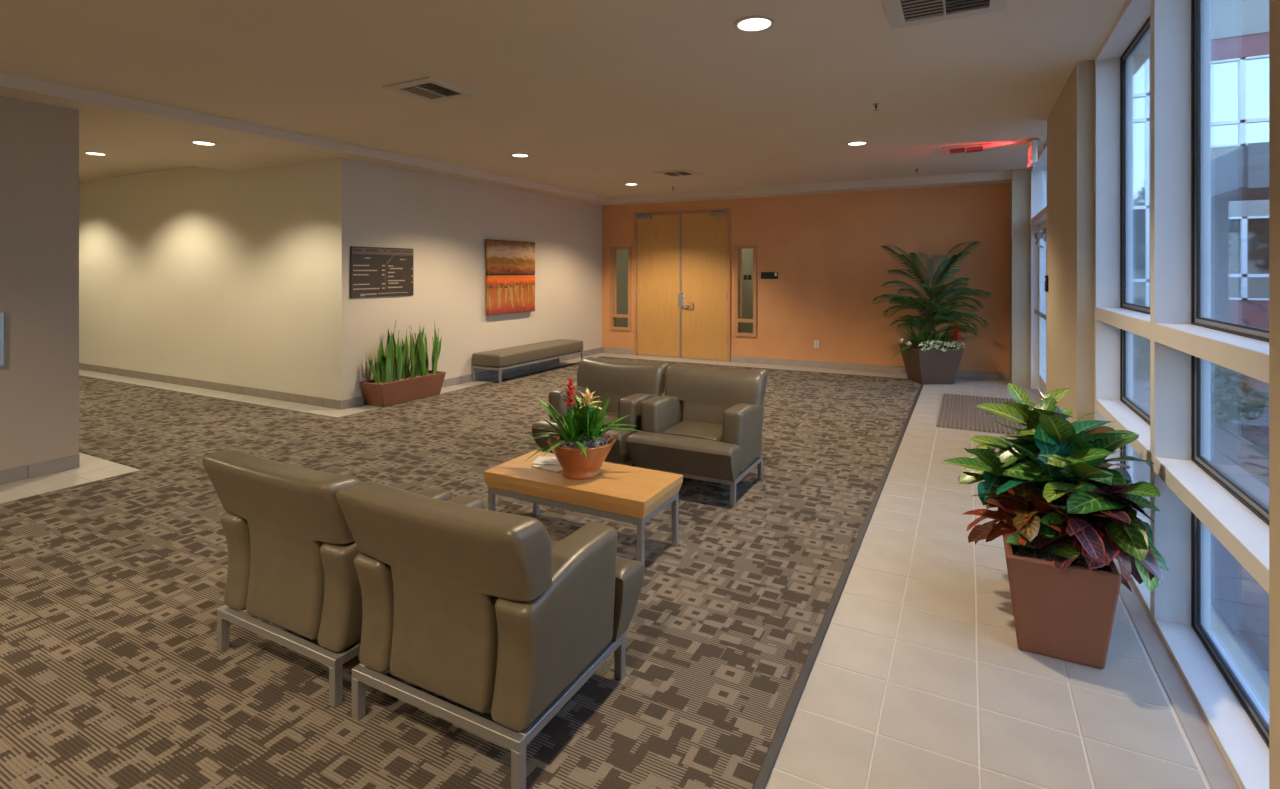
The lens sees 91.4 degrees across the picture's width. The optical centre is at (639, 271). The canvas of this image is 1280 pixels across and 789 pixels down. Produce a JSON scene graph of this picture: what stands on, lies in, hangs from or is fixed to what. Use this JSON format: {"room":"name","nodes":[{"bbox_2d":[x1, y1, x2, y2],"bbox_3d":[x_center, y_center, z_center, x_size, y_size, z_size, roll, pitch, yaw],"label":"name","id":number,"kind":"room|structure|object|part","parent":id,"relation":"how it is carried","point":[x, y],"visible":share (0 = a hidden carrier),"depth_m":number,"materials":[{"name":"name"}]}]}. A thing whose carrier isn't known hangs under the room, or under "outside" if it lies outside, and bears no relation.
{"room":"office building lobby","nodes":[
{"label":"office building lobby","id":0,"kind":"room"},
{"bbox_2d":[0,96,78,470],"bbox_3d":[-5.644,0.030,2.426,0.150,2.940,5.450,0,0,28],"label":"wall","id":1,"kind":"structure","parent":0,"point":[39,142],"depth_m":4.60,"materials":[{"name":"beige paint"}]},
{"bbox_2d":[0,312,3,365],"bbox_3d":[-4.543,0.470,4.329,0.030,0.380,0.200,0,0,28],"label":"wall plate","id":2,"kind":"object","parent":1,"relation":"attached to","point":[1,313],"visible":1,"depth_m":4.40,"materials":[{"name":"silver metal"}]},
{"bbox_2d":[0,455,79,484],"bbox_3d":[-4.944,1.451,3.583,0.015,0.098,2.750,0,0,28],"label":"baseboard","id":3,"kind":"structure","parent":1,"relation":"attached to","point":[71,462],"depth_m":4.59,"materials":[{"name":"tile"}]},
{"bbox_2d":[79,114,329,181],"bbox_3d":[-7.512,-1.397,7.743,8.100,0.305,2.530,0,0,28],"label":"ceiling","id":4,"kind":"structure","parent":0,"point":[131,148],"depth_m":6.51,"materials":[{"name":"paint"}]},
{"bbox_2d":[83,152,107,155],"bbox_3d":[-6.378,-1.386,7.322,0.216,0.008,0.216,0,0,28],"label":"recessed light","id":5,"kind":"object","parent":4,"relation":"in","point":[90,153],"visible":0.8,"depth_m":7.31,"materials":[{"name":"white glass"}]},
{"bbox_2d":[190,140,216,145],"bbox_3d":[-4.203,-1.241,6.023,0.216,0.008,0.216,0,0,28],"label":"recessed light","id":6,"kind":"object","parent":4,"relation":"in","point":[207,143],"visible":1,"depth_m":6.02,"materials":[{"name":"white glass"}]},
{"bbox_2d":[79,158,341,400],"bbox_3d":[-6.827,0.000,8.781,8.149,3.000,0.154,0,0,28],"label":"wall","id":7,"kind":"structure","parent":0,"point":[191,272],"depth_m":7.92,"materials":[{"name":"beige paint"}]},
{"bbox_2d":[79,363,341,409],"bbox_3d":[-6.423,1.451,8.474,7.150,0.098,0.015,0,0,28],"label":"baseboard","id":8,"kind":"structure","parent":7,"relation":"attached to","point":[283,396],"depth_m":7.85,"materials":[{"name":"tile"}]},
{"bbox_2d":[342,158,601,399],"bbox_3d":[-2.013,0.030,9.346,0.150,2.940,5.620,0,0,28],"label":"wall","id":9,"kind":"structure","parent":0,"point":[447,222],"depth_m":8.32,"materials":[{"name":"beige paint"}]},
{"bbox_2d":[350,246,413,297],"bbox_3d":[-2.990,0.000,7.289,0.022,0.570,0.880,0,0,28],"label":"board","id":10,"kind":"object","parent":9,"relation":"attached to","point":[374,271],"visible":1,"depth_m":7.25,"materials":[{"name":"brown metal"}]},
{"bbox_2d":[342,347,601,408],"bbox_3d":[-1.974,1.451,9.241,0.015,0.098,5.470,0,0,28],"label":"baseboard","id":11,"kind":"structure","parent":9,"relation":"attached to","point":[354,402],"depth_m":8.81,"materials":[{"name":"tile"}]},
{"bbox_2d":[0,71,1011,204],"bbox_3d":[-0.914,-1.343,4.376,6.715,0.235,13.300,0,0,28],"label":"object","id":12,"kind":"structure","parent":9,"relation":"attached to","point":[88,102],"depth_m":6.57,"materials":[{"name":"paint"}]},
{"bbox_2d":[486,239,534,314],"bbox_3d":[-1.917,0.074,9.278,0.082,1.073,1.070,0,0,28],"label":"painting","id":13,"kind":"object","parent":9,"relation":"attached to","point":[510,265],"visible":1,"depth_m":9.19,"materials":[{"name":"fabric"}]},
{"bbox_2d":[0,0,1128,196],"bbox_3d":[-0.486,-1.400,4.152,6.720,0.120,13.300,0,0,28],"label":"ceiling","id":14,"kind":"structure","parent":0,"point":[601,96],"depth_m":4.16,"materials":[{"name":"paint"}]},
{"bbox_2d":[383,77,477,102],"bbox_3d":[-1.538,-1.333,4.602,0.470,0.014,0.470,0,0,28],"label":"ceiling vent","id":15,"kind":"object","parent":14,"relation":"in","point":[428,89],"visible":1,"depth_m":4.57,"materials":[{"name":"white metal"}]},
{"bbox_2d":[511,153,529,156],"bbox_3d":[-1.371,-1.336,7.157,0.216,0.008,0.216,0,0,28],"label":"recessed light","id":16,"kind":"object","parent":14,"relation":"in","point":[513,154],"visible":1,"depth_m":7.15,"materials":[{"name":"white glass"}]},
{"bbox_2d":[654,169,699,176],"bbox_3d":[0.511,-1.333,8.462,0.470,0.014,0.470,0,0,28],"label":"ceiling vent","id":17,"kind":"object","parent":14,"relation":"in","point":[685,172],"visible":1,"depth_m":8.43,"materials":[{"name":"white metal"}]},
{"bbox_2d":[734,15,774,31],"bbox_3d":[0.616,-1.336,3.369,0.216,0.008,0.216,0,0,28],"label":"recessed light","id":18,"kind":"object","parent":14,"relation":"in","point":[755,23],"visible":1,"depth_m":3.36,"materials":[{"name":"white glass"}]},
{"bbox_2d":[846,141,867,145],"bbox_3d":[2.257,-1.336,6.495,0.216,0.008,0.216,0,0,28],"label":"recessed light","id":19,"kind":"object","parent":14,"relation":"in","point":[854,143],"visible":1,"depth_m":6.50,"materials":[{"name":"white glass"}]},
{"bbox_2d":[872,103,879,111],"bbox_3d":[1.883,-1.313,4.986,0.056,0.054,0.056,0,0,28],"label":"sprinkler head","id":20,"kind":"object","parent":14,"relation":"attached to","point":[874,104],"visible":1,"depth_m":4.98},
{"bbox_2d":[883,0,1006,28],"bbox_3d":[1.491,-1.333,3.057,0.540,0.014,0.540,0,0,28],"label":"ceiling vent","id":21,"kind":"object","parent":14,"relation":"in","point":[900,13],"visible":1,"depth_m":3.17,"materials":[{"name":"white metal"}]},
{"bbox_2d":[941,143,990,154],"bbox_3d":[3.551,-1.333,6.810,0.470,0.014,0.470,0,0,28],"label":"ceiling vent","id":22,"kind":"object","parent":14,"relation":"in","point":[975,148],"visible":1,"depth_m":6.78,"materials":[{"name":"white metal"}]},
{"bbox_2d":[1026,139,1038,166],"bbox_3d":[4.003,-1.218,6.369,0.100,0.245,0.320,0,0,28],"label":"exit sign","id":23,"kind":"object","parent":14,"relation":"hanging from","point":[1032,152],"visible":1,"depth_m":6.24,"materials":[{"name":"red plastic"}]},
{"bbox_2d":[547,433,615,479],"bbox_3d":[-0.322,1.017,3.444,0.376,0.190,0.376,0,0,28],"label":"flower pot","id":24,"kind":"object","parent":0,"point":[570,455],"depth_m":3.34,"materials":[{"name":"ceramic"}]},
{"bbox_2d":[0,353,1241,788],"bbox_3d":[-4.341,1.556,6.146,15.000,0.127,13.250,0,0,28],"label":"floor","id":25,"kind":"structure","parent":0,"point":[838,625],"depth_m":2.54,"materials":[{"name":"carpet"}]},
{"bbox_2d":[202,450,450,707],"bbox_3d":[-1.202,1.105,2.613,0.766,0.785,0.794,0,0,28],"label":"armchair","id":26,"kind":"object","parent":25,"relation":"on","point":[291,545],"visible":0.77,"depth_m":2.29,"materials":[{"name":"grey leather"}]},
{"bbox_3d":[-1.655,1.429,2.481,0.032,0.135,0.032,0,0,28],"label":"leg","id":27,"kind":"part","parent":26,"relation":"part of","materials":[{"name":"silver metal"}]},
{"bbox_3d":[-1.328,1.022,2.375,0.766,0.620,0.255,0,0,28],"label":"backrest","id":28,"kind":"part","parent":26,"relation":"part of","materials":[{"name":"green leather"}]},
{"bbox_3d":[-1.497,1.119,2.693,0.157,0.425,0.535,0,0,28],"label":"armrest","id":29,"kind":"part","parent":26,"relation":"part of","materials":[{"name":"brown leather"}]},
{"bbox_3d":[-1.218,1.348,2.584,0.710,0.032,0.620,0,0,28],"label":"frame","id":30,"kind":"part","parent":26,"relation":"part of","materials":[{"name":"silver metal"}]},
{"bbox_3d":[-1.054,1.429,2.166,0.032,0.135,0.032,0,0,28],"label":"leg","id":31,"kind":"part","parent":26,"relation":"part of","materials":[{"name":"silver metal"}]},
{"bbox_3d":[-0.969,1.119,2.416,0.157,0.425,0.535,0,0,28],"label":"armrest","id":32,"kind":"part","parent":26,"relation":"part of","materials":[{"name":"brown leather"}]},
{"bbox_2d":[360,319,445,406],"bbox_3d":[-2.756,1.027,7.348,0.363,0.946,1.131,0,0,28],"label":"planter","id":33,"kind":"object","parent":25,"relation":"on","point":[392,383],"visible":1,"depth_m":7.26,"materials":[{"name":"ceramic"}]},
{"bbox_3d":[-2.765,1.365,7.352,0.342,0.270,0.975,0,0,28],"label":"planter","id":34,"kind":"part","parent":33,"relation":"part of","materials":[{"name":"ceramic"}]},
{"bbox_2d":[336,481,644,788],"bbox_3d":[-0.496,1.105,2.238,0.766,0.785,0.794,0,0,28],"label":"armchair","id":35,"kind":"object","parent":25,"relation":"on","point":[467,604],"visible":1,"depth_m":1.94,"materials":[{"name":"brown leather"}]},
{"bbox_3d":[-0.948,1.429,2.106,0.032,0.135,0.032,0,0,28],"label":"leg","id":36,"kind":"part","parent":35,"relation":"part of","materials":[{"name":"silver metal"}]},
{"bbox_3d":[-0.790,1.119,2.318,0.157,0.425,0.535,0,0,28],"label":"armrest","id":37,"kind":"part","parent":35,"relation":"part of","materials":[{"name":"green leather"}]},
{"bbox_3d":[-0.621,1.022,1.999,0.766,0.620,0.255,0,0,28],"label":"backrest","id":38,"kind":"part","parent":35,"relation":"part of","materials":[{"name":"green leather"}]},
{"bbox_3d":[-0.511,1.348,2.208,0.710,0.032,0.620,0,0,28],"label":"frame","id":39,"kind":"part","parent":35,"relation":"part of","materials":[{"name":"silver metal"}]},
{"bbox_3d":[-0.348,1.429,1.791,0.032,0.135,0.032,0,0,28],"label":"leg","id":40,"kind":"part","parent":35,"relation":"part of","materials":[{"name":"silver metal"}]},
{"bbox_3d":[-0.263,1.119,2.041,0.157,0.425,0.535,0,0,28],"label":"armrest","id":41,"kind":"part","parent":35,"relation":"part of","materials":[{"name":"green leather"}]},
{"bbox_3d":[-0.460,1.210,2.306,0.744,0.244,0.640,0,0,28],"label":"seat","id":42,"kind":"part","parent":35,"relation":"part of","materials":[{"name":"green leather"}]},
{"bbox_3d":[-0.074,1.429,2.311,0.032,0.135,0.032,0,0,28],"label":"leg","id":43,"kind":"part","parent":35,"relation":"part of","materials":[{"name":"silver metal"}]},
{"bbox_2d":[472,339,582,383],"bbox_3d":[-1.610,1.304,9.360,0.500,0.391,2.060,0,0,28],"label":"bench","id":44,"kind":"object","parent":25,"relation":"on","point":[517,356],"visible":0.99,"depth_m":8.88,"materials":[{"name":"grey leather"}]},
{"bbox_3d":[-2.280,1.408,8.577,0.030,0.184,0.030,0,0,28],"label":"leg","id":45,"kind":"part","parent":44,"relation":"part of","materials":[{"name":"silver metal"}]},
{"bbox_3d":[-1.873,1.408,8.363,0.030,0.184,0.030,0,0,28],"label":"leg","id":46,"kind":"part","parent":44,"relation":"part of","materials":[{"name":"silver metal"}]},
{"bbox_3d":[-1.610,1.197,9.360,0.500,0.176,2.060,0,0,28],"label":"seat","id":47,"kind":"part","parent":44,"relation":"part of","materials":[{"name":"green leather"}]},
{"bbox_3d":[-1.610,1.302,9.360,0.490,0.031,2.040,0,0,28],"label":"frame","id":48,"kind":"part","parent":44,"relation":"part of","materials":[{"name":"silver metal"}]},
{"bbox_2d":[483,450,682,576],"bbox_3d":[-0.319,1.304,3.459,1.010,0.385,0.464,0,0,28],"label":"coffee table","id":49,"kind":"object","parent":25,"relation":"on","point":[624,493],"visible":0.84,"depth_m":3.30,"materials":[{"name":"brown wood"}]},
{"bbox_3d":[-0.830,1.366,3.498,0.030,0.262,0.030,0,0,28],"label":"leg","id":50,"kind":"part","parent":49,"relation":"part of","materials":[{"name":"silver metal"}]},
{"bbox_3d":[-0.641,1.366,3.858,0.030,0.262,0.030,0,0,28],"label":"leg","id":51,"kind":"part","parent":49,"relation":"part of","materials":[{"name":"silver metal"}]},
{"bbox_2d":[531,465,562,472],"bbox_3d":[-0.498,1.107,3.570,0.200,0.007,0.142,0,0,33],"label":"brochure","id":52,"kind":"object","parent":49,"relation":"on","point":[554,468],"visible":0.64,"depth_m":3.53,"materials":[{"name":"white paper"}]},
{"bbox_2d":[532,456,560,465],"bbox_3d":[-0.512,1.100,3.639,0.200,0.007,0.142,0,0,8],"label":"brochure","id":53,"kind":"object","parent":52,"relation":"on","point":[541,460],"visible":0.64,"depth_m":3.62,"materials":[{"name":"white paper"}]},
{"bbox_2d":[515,378,642,479],"bbox_3d":[-0.340,0.849,3.442,0.628,0.527,0.560,0,0,-39],"label":"potted plant","id":54,"kind":"object","parent":49,"relation":"on","point":[581,448],"visible":1,"depth_m":3.38,"materials":[{"name":"plant"}]},
{"bbox_2d":[569,386,570,437],"bbox_3d":[-0.384,0.784,3.443,0.012,0.315,0.010,0,0,28],"label":"stem","id":55,"kind":"object","parent":54,"relation":"on","point":[569,386],"depth_m":3.44,"materials":[{"name":"plant"}]},
{"bbox_2d":[587,400,588,445],"bbox_3d":[-0.282,0.815,3.389,0.012,0.255,0.010,0,0,28],"label":"stem","id":56,"kind":"object","parent":54,"relation":"on","point":[587,400],"depth_m":3.38,"materials":[{"name":"green plant"}]},
{"bbox_3d":[-0.319,1.219,3.459,0.970,0.032,0.436,0,0,28],"label":"frame","id":57,"kind":"part","parent":49,"relation":"part of","materials":[{"name":"silver metal"}]},
{"bbox_3d":[0.003,1.366,3.061,0.030,0.262,0.030,0,0,28],"label":"leg","id":58,"kind":"part","parent":49,"relation":"part of","materials":[{"name":"silver metal"}]},
{"bbox_3d":[0.192,1.366,3.421,0.030,0.262,0.030,0,0,28],"label":"leg","id":59,"kind":"part","parent":49,"relation":"part of","materials":[{"name":"silver metal"}]},
{"bbox_2d":[531,357,668,465],"bbox_3d":[-0.283,1.105,4.764,0.766,0.785,0.794,0,0,28],"label":"armchair","id":60,"kind":"object","parent":25,"relation":"on","point":[627,385],"visible":0.59,"depth_m":4.82,"materials":[{"name":"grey leather"}]},
{"bbox_3d":[-0.517,1.119,4.961,0.157,0.425,0.535,0,0,28],"label":"armrest","id":61,"kind":"part","parent":60,"relation":"part of","materials":[{"name":"green leather"}]},
{"bbox_3d":[-0.319,1.210,4.696,0.744,0.244,0.640,0,0,28],"label":"seat","id":62,"kind":"part","parent":60,"relation":"part of","materials":[{"name":"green leather"}]},
{"bbox_3d":[-0.268,1.348,4.794,0.710,0.032,0.620,0,0,28],"label":"frame","id":63,"kind":"part","parent":60,"relation":"part of","materials":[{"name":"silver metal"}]},
{"bbox_3d":[-0.158,1.022,5.003,0.766,0.620,0.255,0,0,28],"label":"backrest","id":64,"kind":"part","parent":60,"relation":"part of","materials":[{"name":"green leather"}]},
{"bbox_3d":[0.011,1.119,4.684,0.157,0.425,0.535,0,0,28],"label":"armrest","id":65,"kind":"part","parent":60,"relation":"part of","materials":[{"name":"green leather"}]},
{"bbox_2d":[626,363,767,506],"bbox_3d":[0.419,1.105,4.396,0.766,0.785,0.794,0,0,28],"label":"armchair","id":66,"kind":"object","parent":25,"relation":"on","point":[706,425],"visible":1,"depth_m":4.33,"materials":[{"name":"brown leather"}]},
{"bbox_3d":[0.185,1.119,4.593,0.157,0.425,0.535,0,0,28],"label":"armrest","id":67,"kind":"part","parent":66,"relation":"part of","materials":[{"name":"green leather"}]},
{"bbox_3d":[0.383,1.210,4.328,0.744,0.244,0.640,0,0,28],"label":"seat","id":68,"kind":"part","parent":66,"relation":"part of","materials":[{"name":"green leather"}]},
{"bbox_3d":[0.434,1.348,4.425,0.710,0.032,0.620,0,0,28],"label":"frame","id":69,"kind":"part","parent":66,"relation":"part of","materials":[{"name":"silver metal"}]},
{"bbox_3d":[0.544,1.022,4.634,0.766,0.620,0.255,0,0,28],"label":"backrest","id":70,"kind":"part","parent":66,"relation":"part of","materials":[{"name":"green leather"}]},
{"bbox_3d":[0.598,1.429,4.007,0.032,0.135,0.032,0,0,28],"label":"leg","id":71,"kind":"part","parent":66,"relation":"part of","materials":[{"name":"silver metal"}]},
{"bbox_3d":[0.713,1.119,4.316,0.157,0.425,0.535,0,0,28],"label":"armrest","id":72,"kind":"part","parent":66,"relation":"part of","materials":[{"name":"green leather"}]},
{"bbox_3d":[0.871,1.429,4.528,0.032,0.135,0.032,0,0,28],"label":"leg","id":73,"kind":"part","parent":66,"relation":"part of","materials":[{"name":"silver metal"}]},
{"bbox_2d":[871,242,992,383],"bbox_3d":[3.990,0.540,8.559,1.389,1.920,1.264,0,0,38],"label":"planter","id":74,"kind":"object","parent":25,"relation":"on","point":[933,358],"visible":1,"depth_m":8.37,"materials":[{"name":"brown metal"}]},
{"bbox_3d":[3.972,1.258,8.548,0.615,0.485,0.615,0,0,0],"label":"planter","id":75,"kind":"part","parent":74,"relation":"part of","materials":[{"name":"brown metal"}]},
{"bbox_2d":[936,393,1026,434],"bbox_3d":[3.629,1.492,6.678,0.770,0.014,1.840,0,0,28],"label":"door mat","id":76,"kind":"object","parent":25,"relation":"on","point":[961,412],"visible":0.84,"depth_m":6.42,"materials":[{"name":"grey carpet"}]},
{"bbox_2d":[939,383,1168,668],"bbox_3d":[1.808,1.035,2.841,0.834,0.930,1.159,0,0,28],"label":"planter","id":77,"kind":"object","parent":25,"relation":"on","point":[1063,517],"visible":1,"depth_m":2.50,"materials":[{"name":"ceramic"}]},
{"bbox_3d":[1.774,1.308,2.700,0.369,0.385,0.741,0,0,28],"label":"planter","id":78,"kind":"part","parent":77,"relation":"part of","materials":[{"name":"ceramic"}]},
{"bbox_2d":[638,354,726,360],"bbox_3d":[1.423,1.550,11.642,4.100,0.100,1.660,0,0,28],"label":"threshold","id":79,"kind":"structure","parent":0,"point":[638,354],"depth_m":11.05,"materials":[{"name":"concrete"}]},
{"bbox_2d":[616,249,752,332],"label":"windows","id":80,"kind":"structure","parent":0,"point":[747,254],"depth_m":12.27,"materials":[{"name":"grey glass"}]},
{"bbox_2d":[602,183,1009,373],"bbox_3d":[2.444,0.080,10.090,7.050,2.840,0.140,0,0,28],"label":"wall","id":81,"kind":"structure","parent":0,"point":[829,260],"depth_m":9.57,"materials":[{"name":"paint"}]},
{"bbox_2d":[602,347,633,354],"bbox_3d":[-0.399,1.451,11.494,0.679,0.098,0.015,0,0,28],"label":"baseboard","id":82,"kind":"structure","parent":81,"relation":"attached to","point":[604,349],"depth_m":11.48,"materials":[{"name":"tile"}]},
{"bbox_2d":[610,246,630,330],"bbox_3d":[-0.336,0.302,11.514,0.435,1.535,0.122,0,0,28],"label":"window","id":83,"kind":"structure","parent":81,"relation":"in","point":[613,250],"depth_m":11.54,"materials":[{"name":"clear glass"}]},
{"bbox_2d":[634,208,730,361],"bbox_3d":[0.720,0.215,10.926,1.820,2.570,0.181,0,0,28],"label":"door","id":84,"kind":"structure","parent":81,"relation":"in","point":[682,259],"depth_m":10.88,"materials":[{"name":"brown wood"}]},
{"bbox_2d":[734,245,756,336],"bbox_3d":[1.772,0.312,10.408,0.375,1.515,0.122,0,0,28],"label":"window","id":85,"kind":"structure","parent":81,"relation":"in","point":[738,318],"depth_m":10.41,"materials":[{"name":"clear glass"}]},
{"bbox_2d":[761,272,777,278],"bbox_3d":[2.105,0.055,10.177,0.280,0.110,0.017,0,0,28],"label":"room sign","id":86,"kind":"object","parent":81,"relation":"attached to","point":[764,275],"visible":1,"depth_m":10.17,"materials":[{"name":"black plastic"}]},
{"bbox_2d":[814,340,818,347],"bbox_3d":[2.776,1.133,9.829,0.076,0.120,0.011,0,0,28],"label":"wall outlet","id":87,"kind":"object","parent":81,"relation":"attached to","point":[816,342],"visible":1,"depth_m":9.83,"materials":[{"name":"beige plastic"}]},
{"bbox_2d":[731,356,1009,380],"bbox_3d":[3.309,1.451,9.549,4.035,0.098,0.015,0,0,28],"label":"baseboard","id":88,"kind":"structure","parent":81,"relation":"attached to","point":[819,364],"depth_m":9.58,"materials":[{"name":"tile"}]},
{"bbox_2d":[1010,168,1040,391],"bbox_3d":[5.199,0.095,8.283,0.490,2.910,0.500,0,0,28],"label":"wall","id":89,"kind":"structure","parent":0,"point":[1020,181],"depth_m":8.13,"materials":[{"name":"beige paint"}]},
{"bbox_2d":[1047,60,1093,440],"bbox_3d":[3.297,0.095,4.679,0.260,2.910,1.710,0,0,28],"label":"wall","id":90,"kind":"structure","parent":0,"point":[1070,123],"depth_m":4.11,"materials":[{"name":"beige paint"}]},
{"bbox_2d":[1030,142,1046,394],"bbox_3d":[4.435,0.080,6.724,0.175,2.840,2.970,0,0,28],"label":"door","id":91,"kind":"structure","parent":90,"relation":"in","point":[1038,173],"depth_m":7.96,"materials":[{"name":"clear metal"}]},
{"bbox_3d":[4.904,-0.560,7.568,0.050,0.080,0.780,0,0,28],"label":"rail","id":92,"kind":"part","parent":91,"relation":"part of","materials":[{"name":"grey metal"}]},
{"bbox_3d":[4.904,1.395,7.568,0.050,0.190,0.780,0,0,28],"label":"rail","id":93,"kind":"part","parent":91,"relation":"part of","materials":[{"name":"white metal"}]},
{"bbox_3d":[4.904,0.390,7.568,0.006,1.820,0.780,0,0,28],"label":"pane","id":94,"kind":"part","parent":91,"relation":"part of","materials":[{"name":"clear glass"}]},
{"bbox_3d":[4.708,-0.985,7.157,0.006,0.610,1.810,0,0,28],"label":"pane","id":95,"kind":"part","parent":91,"relation":"part of","materials":[{"name":"clear glass"}]},
{"bbox_2d":[1045,275,1047,291],"bbox_3d":[3.526,0.100,5.423,0.023,0.140,0.070,0,0,28],"label":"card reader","id":96,"kind":"object","parent":90,"relation":"attached to","point":[1046,276],"visible":1,"depth_m":5.39,"materials":[{"name":"black plastic"}]},
{"bbox_2d":[1094,0,1149,613],"bbox_3d":[2.629,0.065,3.293,0.185,2.910,1.365,0,0,28],"label":"window","id":97,"kind":"structure","parent":90,"relation":"in","point":[1122,64],"depth_m":3.74,"materials":[{"name":"clear glass"}]},
{"bbox_3d":[2.658,-0.549,3.250,0.006,1.481,1.259,0,0,28],"label":"pane","id":98,"kind":"part","parent":97,"relation":"part of","materials":[{"name":"clear glass"}]},
{"bbox_3d":[2.658,0.543,3.250,0.006,0.436,1.259,0,0,28],"label":"pane","id":99,"kind":"part","parent":97,"relation":"part of","materials":[{"name":"clear glass"}]},
{"bbox_3d":[2.658,1.169,3.250,0.006,0.571,1.259,0,0,28],"label":"pane","id":100,"kind":"part","parent":97,"relation":"part of","materials":[{"name":"clear glass"}]},
{"bbox_3d":[2.617,1.501,3.271,0.185,0.038,1.315,0,0,28],"label":"sill","id":101,"kind":"part","parent":97,"relation":"part of","materials":[{"name":"white paint"}]},
{"bbox_2d":[1269,0,1279,788],"bbox_3d":[1.438,0.095,1.137,0.260,2.910,0.550,0,0,28],"label":"column","id":102,"kind":"structure","parent":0,"point":[1274,5],"depth_m":1.42,"materials":[{"name":"beige paint"}]},
{"bbox_2d":[1150,0,1268,788],"bbox_3d":[1.962,0.065,2.022,0.185,2.910,1.505,0,0,28],"label":"window","id":103,"kind":"structure","parent":102,"relation":"attached to","point":[1209,59],"depth_m":2.37,"materials":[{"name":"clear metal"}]},
{"bbox_3d":[1.947,1.501,1.994,0.185,0.038,1.440,0,0,28],"label":"sill","id":104,"kind":"part","parent":103,"relation":"part of","materials":[{"name":"white paint"}]},
{"bbox_3d":[1.987,-0.549,1.972,0.006,1.481,1.384,0,0,28],"label":"pane","id":105,"kind":"part","parent":103,"relation":"part of","materials":[{"name":"clear glass"}]},
{"bbox_3d":[1.987,0.543,1.972,0.006,0.436,1.384,0,0,28],"label":"pane","id":106,"kind":"part","parent":103,"relation":"part of","materials":[{"name":"clear glass"}]},
{"bbox_3d":[1.987,1.169,1.972,0.006,0.571,1.384,0,0,28],"label":"pane","id":107,"kind":"part","parent":103,"relation":"part of","materials":[{"name":"clear glass"}]}
]}

